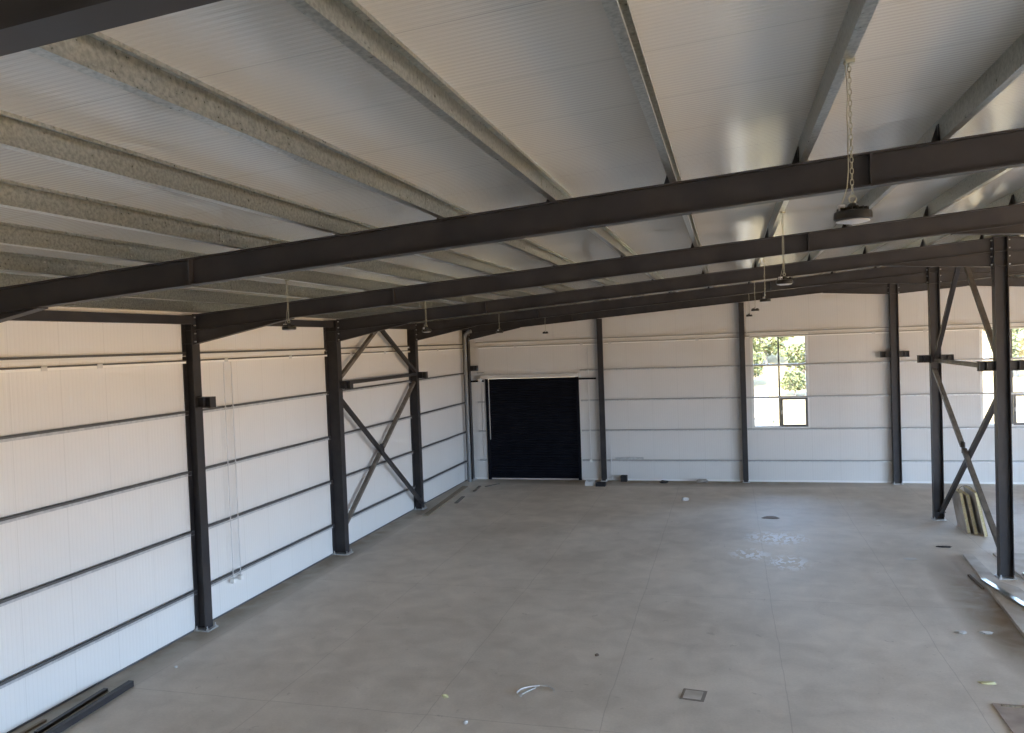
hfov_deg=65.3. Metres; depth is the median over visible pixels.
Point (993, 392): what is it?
wall rail
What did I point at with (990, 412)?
brace
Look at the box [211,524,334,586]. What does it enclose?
wall rail
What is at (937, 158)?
rafter
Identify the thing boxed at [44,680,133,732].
channel
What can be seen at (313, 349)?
wall rail
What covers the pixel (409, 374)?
strut
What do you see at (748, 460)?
wall rail
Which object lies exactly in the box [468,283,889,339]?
rafter
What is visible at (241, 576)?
conduit
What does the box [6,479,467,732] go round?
baseboard
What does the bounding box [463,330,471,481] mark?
drain pipe
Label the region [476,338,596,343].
wall rail
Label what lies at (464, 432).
wall rail
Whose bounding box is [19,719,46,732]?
batten
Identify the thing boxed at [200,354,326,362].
cable trunking
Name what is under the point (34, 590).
wall rail
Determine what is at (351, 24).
purlin
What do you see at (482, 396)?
conduit
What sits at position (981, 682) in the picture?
wrapper
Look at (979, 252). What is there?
rafter
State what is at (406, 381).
wall rail
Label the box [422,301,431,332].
lamp
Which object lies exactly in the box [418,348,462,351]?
cable trunking
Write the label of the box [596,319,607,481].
wall post
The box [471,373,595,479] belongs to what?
door
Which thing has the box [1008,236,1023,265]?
rafter
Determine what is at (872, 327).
wall rail
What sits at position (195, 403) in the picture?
steel column
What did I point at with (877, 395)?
wall rail
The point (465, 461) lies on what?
wall rail
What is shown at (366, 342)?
brace
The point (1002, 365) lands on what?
steel column
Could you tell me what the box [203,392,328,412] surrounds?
wall rail
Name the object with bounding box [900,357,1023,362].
wall rail
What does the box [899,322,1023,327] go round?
wall rail
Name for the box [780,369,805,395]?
tree
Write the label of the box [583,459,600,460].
wall rail
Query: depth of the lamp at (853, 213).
4.82 m
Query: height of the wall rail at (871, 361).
0.070 m
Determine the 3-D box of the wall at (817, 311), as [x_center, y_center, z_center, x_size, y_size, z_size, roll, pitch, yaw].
[14.247,0.400,29.823,33.579,7.906,0.100,-2,2,15]
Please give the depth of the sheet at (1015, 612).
16.90 m
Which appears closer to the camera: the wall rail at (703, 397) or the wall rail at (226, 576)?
the wall rail at (226, 576)
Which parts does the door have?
guide rail, guide trim, guide rail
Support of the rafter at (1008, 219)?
on the steel column at (195, 403)
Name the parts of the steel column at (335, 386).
plate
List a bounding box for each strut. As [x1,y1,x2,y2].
[349,373,416,383]
[934,359,976,366]
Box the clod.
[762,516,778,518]
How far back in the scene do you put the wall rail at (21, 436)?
13.86 m
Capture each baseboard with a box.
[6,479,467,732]
[475,477,1023,483]
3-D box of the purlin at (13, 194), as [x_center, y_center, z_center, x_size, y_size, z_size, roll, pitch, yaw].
[-2.302,-1.569,12.208,0.066,0.205,42.330,-2,2,15]
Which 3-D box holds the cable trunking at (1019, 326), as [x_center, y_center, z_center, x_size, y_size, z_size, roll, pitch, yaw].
[16.772,-1.357,28.965,5.120,0.085,0.109,-2,2,15]
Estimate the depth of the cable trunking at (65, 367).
13.88 m
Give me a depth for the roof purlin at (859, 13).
5.30 m
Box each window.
[750,332,809,427]
[979,325,1023,426]
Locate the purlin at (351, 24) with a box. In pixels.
[286,0,677,292]
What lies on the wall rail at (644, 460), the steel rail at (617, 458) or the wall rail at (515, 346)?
the steel rail at (617, 458)
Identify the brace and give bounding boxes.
[342,332,376,378]
[343,399,424,503]
[348,381,415,523]
[380,330,416,372]
[932,368,996,546]
[934,267,960,357]
[937,399,993,512]
[963,267,992,352]
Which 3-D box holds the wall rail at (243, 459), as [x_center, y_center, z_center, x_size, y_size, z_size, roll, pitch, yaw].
[-5.840,2.087,19.526,0.113,0.085,5.740,-2,2,15]
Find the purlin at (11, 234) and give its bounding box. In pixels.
[0,221,545,309]
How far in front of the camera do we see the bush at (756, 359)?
58.99 m
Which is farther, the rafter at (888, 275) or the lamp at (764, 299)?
the rafter at (888, 275)
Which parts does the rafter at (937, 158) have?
splice plate, splice plate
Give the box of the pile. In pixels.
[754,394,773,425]
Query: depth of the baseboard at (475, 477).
30.83 m
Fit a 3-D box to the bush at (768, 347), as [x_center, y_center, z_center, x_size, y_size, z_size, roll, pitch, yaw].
[23.582,-2.208,74.390,5.557,4.410,4.575,-2,2,15]
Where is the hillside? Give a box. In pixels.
[508,330,1023,425]
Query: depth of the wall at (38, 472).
15.62 m
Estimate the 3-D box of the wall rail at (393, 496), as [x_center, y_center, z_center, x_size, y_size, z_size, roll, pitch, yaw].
[-4.187,4.332,25.384,0.113,0.085,5.740,-2,2,15]
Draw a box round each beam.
[9,310,193,323]
[269,320,333,327]
[390,324,414,328]
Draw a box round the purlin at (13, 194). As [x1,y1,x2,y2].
[0,178,576,305]
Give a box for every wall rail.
[0,352,185,362]
[0,411,188,442]
[0,471,191,524]
[0,531,194,606]
[0,590,196,688]
[200,348,326,355]
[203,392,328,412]
[205,436,330,470]
[208,480,332,529]
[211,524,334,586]
[341,346,409,350]
[343,380,411,391]
[345,415,412,434]
[346,451,413,477]
[351,485,415,518]
[418,344,462,347]
[419,373,463,380]
[421,402,464,415]
[422,431,465,449]
[423,460,466,483]
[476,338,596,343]
[479,343,596,348]
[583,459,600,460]
[603,333,738,338]
[604,365,739,370]
[605,397,740,400]
[606,428,741,430]
[607,459,741,461]
[745,327,888,333]
[746,361,889,366]
[746,394,890,398]
[747,427,890,429]
[748,460,891,461]
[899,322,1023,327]
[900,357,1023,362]
[900,392,1023,395]
[901,427,1023,428]
[902,460,1023,462]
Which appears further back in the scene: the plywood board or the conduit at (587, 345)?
the conduit at (587, 345)
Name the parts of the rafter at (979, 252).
plate, plate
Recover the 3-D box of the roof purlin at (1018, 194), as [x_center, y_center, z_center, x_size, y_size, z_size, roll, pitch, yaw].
[7.105,-2.524,9.631,0.066,0.205,42.330,-2,2,15]
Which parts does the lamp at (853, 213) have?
chain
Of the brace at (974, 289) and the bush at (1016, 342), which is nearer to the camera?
the brace at (974, 289)
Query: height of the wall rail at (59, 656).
0.085 m
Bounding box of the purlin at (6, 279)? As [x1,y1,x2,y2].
[0,273,480,318]
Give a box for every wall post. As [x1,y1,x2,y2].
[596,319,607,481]
[738,302,749,482]
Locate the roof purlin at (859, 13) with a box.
[750,0,878,282]
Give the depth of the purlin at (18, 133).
6.24 m
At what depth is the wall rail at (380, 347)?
25.12 m
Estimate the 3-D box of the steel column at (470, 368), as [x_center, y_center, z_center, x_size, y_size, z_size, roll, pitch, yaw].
[-1.696,1.548,33.934,0.599,6.542,0.340,-2,2,15]
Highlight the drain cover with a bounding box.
[679,688,706,701]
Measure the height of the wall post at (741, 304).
6.989 m
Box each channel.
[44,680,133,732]
[980,579,1023,607]
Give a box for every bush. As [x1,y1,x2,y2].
[753,336,793,362]
[753,349,766,378]
[779,341,805,374]
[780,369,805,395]
[990,335,1023,376]
[1012,328,1023,353]
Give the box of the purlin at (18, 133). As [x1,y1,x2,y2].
[0,110,609,301]
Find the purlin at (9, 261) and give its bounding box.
[0,251,513,314]
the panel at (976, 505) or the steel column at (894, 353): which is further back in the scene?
the steel column at (894, 353)
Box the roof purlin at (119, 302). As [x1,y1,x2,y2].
[61,297,451,322]
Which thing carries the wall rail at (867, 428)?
attached to the wall at (817, 311)
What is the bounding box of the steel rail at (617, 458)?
[616,457,643,459]
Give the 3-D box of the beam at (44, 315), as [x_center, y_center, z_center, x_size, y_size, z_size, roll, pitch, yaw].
[-7.323,-0.843,13.597,0.140,0.170,5.750,-2,2,15]
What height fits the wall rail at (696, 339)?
0.085 m
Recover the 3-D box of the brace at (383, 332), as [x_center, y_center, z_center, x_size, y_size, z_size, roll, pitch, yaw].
[-3.776,-0.512,26.639,0.110,1.567,2.797,-2,2,15]
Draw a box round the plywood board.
[992,703,1023,732]
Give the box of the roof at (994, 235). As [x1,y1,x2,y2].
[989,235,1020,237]
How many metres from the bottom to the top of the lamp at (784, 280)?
0.987 m
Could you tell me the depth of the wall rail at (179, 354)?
13.88 m
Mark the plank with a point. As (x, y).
(428, 513)
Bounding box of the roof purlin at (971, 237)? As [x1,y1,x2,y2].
[955,235,993,241]
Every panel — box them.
[952,489,970,533]
[958,488,977,533]
[963,486,987,536]
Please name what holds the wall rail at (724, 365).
attached to the wall at (817, 311)
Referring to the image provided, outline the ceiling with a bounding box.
[0,0,1023,318]
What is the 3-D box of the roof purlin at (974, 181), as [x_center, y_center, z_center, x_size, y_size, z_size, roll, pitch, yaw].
[5.929,-2.405,9.953,0.066,0.205,42.330,-2,2,15]
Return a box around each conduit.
[223,362,235,583]
[230,362,243,579]
[482,396,484,461]
[587,345,591,461]
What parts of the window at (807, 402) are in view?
sash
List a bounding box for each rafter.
[0,0,222,55]
[0,124,1023,322]
[192,194,1023,344]
[336,235,993,341]
[415,266,928,340]
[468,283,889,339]
[898,277,1023,293]
[939,264,1023,282]
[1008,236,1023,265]
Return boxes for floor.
[11,479,1023,732]
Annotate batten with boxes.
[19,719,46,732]
[968,574,983,588]
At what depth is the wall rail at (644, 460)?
31.87 m
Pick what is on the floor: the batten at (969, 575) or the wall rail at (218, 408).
the batten at (969, 575)
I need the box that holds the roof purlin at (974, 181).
[823,168,1012,273]
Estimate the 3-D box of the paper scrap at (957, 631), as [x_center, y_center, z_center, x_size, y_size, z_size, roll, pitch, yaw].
[8.401,4.973,14.968,0.233,0.028,0.164,-2,2,15]
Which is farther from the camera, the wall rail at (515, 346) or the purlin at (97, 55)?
the wall rail at (515, 346)
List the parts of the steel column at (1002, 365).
plate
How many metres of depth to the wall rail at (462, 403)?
30.99 m
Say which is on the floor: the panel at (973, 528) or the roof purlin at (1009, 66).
the panel at (973, 528)
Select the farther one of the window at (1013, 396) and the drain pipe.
the drain pipe
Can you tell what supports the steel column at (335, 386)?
on the floor
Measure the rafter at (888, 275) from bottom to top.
1.909 m
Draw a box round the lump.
[696,479,707,482]
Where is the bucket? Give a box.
[621,475,627,481]
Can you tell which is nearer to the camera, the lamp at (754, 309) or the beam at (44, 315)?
the beam at (44, 315)
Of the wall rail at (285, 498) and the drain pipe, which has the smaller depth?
the wall rail at (285, 498)
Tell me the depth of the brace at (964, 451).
20.61 m
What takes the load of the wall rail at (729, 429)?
attached to the wall at (817, 311)
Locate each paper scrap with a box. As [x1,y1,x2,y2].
[954,630,966,633]
[978,631,993,634]
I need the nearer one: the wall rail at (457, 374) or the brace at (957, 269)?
the brace at (957, 269)
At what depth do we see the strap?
13.20 m
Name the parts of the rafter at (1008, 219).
plate, splice plate, splice plate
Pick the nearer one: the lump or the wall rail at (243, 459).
the wall rail at (243, 459)
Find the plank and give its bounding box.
[422,486,467,515]
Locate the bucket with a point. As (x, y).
(624, 478)
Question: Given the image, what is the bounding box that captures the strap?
[516,685,553,696]
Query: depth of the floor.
15.86 m
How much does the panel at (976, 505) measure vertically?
1.216 m
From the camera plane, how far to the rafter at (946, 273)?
23.42 m
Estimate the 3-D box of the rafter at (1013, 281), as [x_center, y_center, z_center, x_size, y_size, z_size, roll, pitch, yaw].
[22.120,-2.756,27.338,16.389,1.912,0.170,-2,2,15]
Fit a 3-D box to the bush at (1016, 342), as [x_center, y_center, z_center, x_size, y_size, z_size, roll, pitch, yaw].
[35.699,-0.657,56.682,3.155,3.277,3.212,-3,2,-28]
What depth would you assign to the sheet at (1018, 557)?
19.03 m
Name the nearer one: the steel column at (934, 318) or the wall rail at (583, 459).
the steel column at (934, 318)
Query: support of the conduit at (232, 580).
attached to the wall rail at (243, 459)
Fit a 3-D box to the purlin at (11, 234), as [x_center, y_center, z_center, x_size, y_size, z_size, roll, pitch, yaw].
[-3.478,-1.449,12.530,0.066,0.205,42.330,-2,2,15]
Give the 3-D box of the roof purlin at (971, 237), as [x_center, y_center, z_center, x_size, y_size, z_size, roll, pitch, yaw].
[8.281,-2.644,9.309,0.066,0.205,42.330,-2,2,15]
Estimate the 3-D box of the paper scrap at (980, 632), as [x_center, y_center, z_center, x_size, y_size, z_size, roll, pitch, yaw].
[8.832,4.954,14.895,0.274,0.038,0.160,-2,2,15]
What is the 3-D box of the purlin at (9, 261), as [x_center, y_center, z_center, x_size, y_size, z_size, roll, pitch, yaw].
[-4.653,-1.330,12.852,0.066,0.205,42.330,-2,2,15]
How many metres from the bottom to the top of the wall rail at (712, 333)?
0.070 m
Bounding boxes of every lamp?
[282,280,295,330]
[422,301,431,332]
[751,282,758,311]
[760,258,770,302]
[776,211,792,284]
[833,58,872,223]
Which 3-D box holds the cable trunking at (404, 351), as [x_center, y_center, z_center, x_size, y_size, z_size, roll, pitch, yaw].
[-4.362,-0.427,25.251,0.109,0.085,5.740,-2,2,15]
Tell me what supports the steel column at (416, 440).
on the floor
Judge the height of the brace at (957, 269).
2.748 m
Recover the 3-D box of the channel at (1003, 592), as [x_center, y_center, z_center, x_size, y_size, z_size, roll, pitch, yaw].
[10.313,4.783,16.364,0.120,0.050,2.833,-2,2,6]
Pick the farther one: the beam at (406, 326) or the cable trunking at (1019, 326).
the cable trunking at (1019, 326)
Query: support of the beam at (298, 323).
attached to the steel column at (195, 403)
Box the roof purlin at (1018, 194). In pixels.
[860,187,1023,269]
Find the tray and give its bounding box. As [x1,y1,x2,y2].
[595,482,605,486]
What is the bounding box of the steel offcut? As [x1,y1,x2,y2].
[34,688,107,732]
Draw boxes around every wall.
[0,306,467,732]
[470,275,1023,481]
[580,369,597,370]
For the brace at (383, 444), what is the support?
attached to the steel column at (416, 440)
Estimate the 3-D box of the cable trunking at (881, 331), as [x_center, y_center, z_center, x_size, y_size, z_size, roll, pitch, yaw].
[11.533,-1.206,30.386,5.140,0.085,0.109,-2,2,15]
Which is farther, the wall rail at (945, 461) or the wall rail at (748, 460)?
the wall rail at (748, 460)
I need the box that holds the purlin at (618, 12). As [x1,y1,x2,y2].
[601,0,712,287]
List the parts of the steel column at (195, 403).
plate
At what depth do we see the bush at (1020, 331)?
61.16 m
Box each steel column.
[181,315,217,631]
[323,320,352,554]
[407,329,427,509]
[462,330,477,479]
[880,284,908,484]
[917,267,953,520]
[977,236,1023,579]
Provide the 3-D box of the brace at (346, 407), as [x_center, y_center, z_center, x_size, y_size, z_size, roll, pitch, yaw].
[-3.979,2.855,25.324,0.200,4.142,5.899,-2,2,15]
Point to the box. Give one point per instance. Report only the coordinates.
(587, 482)
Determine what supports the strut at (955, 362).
attached to the steel column at (1002, 365)
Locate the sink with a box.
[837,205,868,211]
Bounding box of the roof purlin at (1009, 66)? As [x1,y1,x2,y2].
[787,33,1023,277]
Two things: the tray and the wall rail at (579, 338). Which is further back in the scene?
the wall rail at (579, 338)
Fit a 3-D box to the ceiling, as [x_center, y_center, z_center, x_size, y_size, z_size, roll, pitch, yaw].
[8.589,-2.223,9.241,33.779,1.262,42.570,-2,2,15]
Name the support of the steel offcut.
on the floor
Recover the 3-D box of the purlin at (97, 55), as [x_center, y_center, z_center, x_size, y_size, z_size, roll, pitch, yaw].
[0.050,-1.808,11.563,0.066,0.205,42.330,-2,2,15]
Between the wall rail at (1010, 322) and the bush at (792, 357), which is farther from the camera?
the bush at (792, 357)
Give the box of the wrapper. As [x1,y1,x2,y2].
[977,681,995,684]
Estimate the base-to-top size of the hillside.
17.777 m
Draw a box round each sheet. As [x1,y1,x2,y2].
[963,554,1023,636]
[993,553,1023,579]
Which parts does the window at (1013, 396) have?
sash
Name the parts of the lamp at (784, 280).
chain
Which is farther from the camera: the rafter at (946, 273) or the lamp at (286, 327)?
the rafter at (946, 273)
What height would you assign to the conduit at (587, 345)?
4.800 m
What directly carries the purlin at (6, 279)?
on the rafter
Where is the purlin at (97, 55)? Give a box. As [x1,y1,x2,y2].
[27,32,643,296]
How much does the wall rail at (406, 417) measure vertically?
0.085 m
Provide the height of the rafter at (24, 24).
1.912 m
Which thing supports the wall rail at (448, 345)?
attached to the wall at (38, 472)
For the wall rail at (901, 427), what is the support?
attached to the wall at (817, 311)
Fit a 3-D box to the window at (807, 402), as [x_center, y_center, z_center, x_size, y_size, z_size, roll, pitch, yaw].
[10.334,0.562,30.860,2.120,3.670,0.130,-2,2,15]
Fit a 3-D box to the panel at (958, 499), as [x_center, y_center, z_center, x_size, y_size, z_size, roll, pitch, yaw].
[12.686,4.049,22.635,0.267,1.134,1.010,-2,2,15]
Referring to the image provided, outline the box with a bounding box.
[585,480,594,485]
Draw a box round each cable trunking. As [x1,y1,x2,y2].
[0,360,185,372]
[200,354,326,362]
[341,350,409,355]
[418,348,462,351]
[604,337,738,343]
[745,331,888,337]
[899,326,1023,332]
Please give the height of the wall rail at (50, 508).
0.085 m

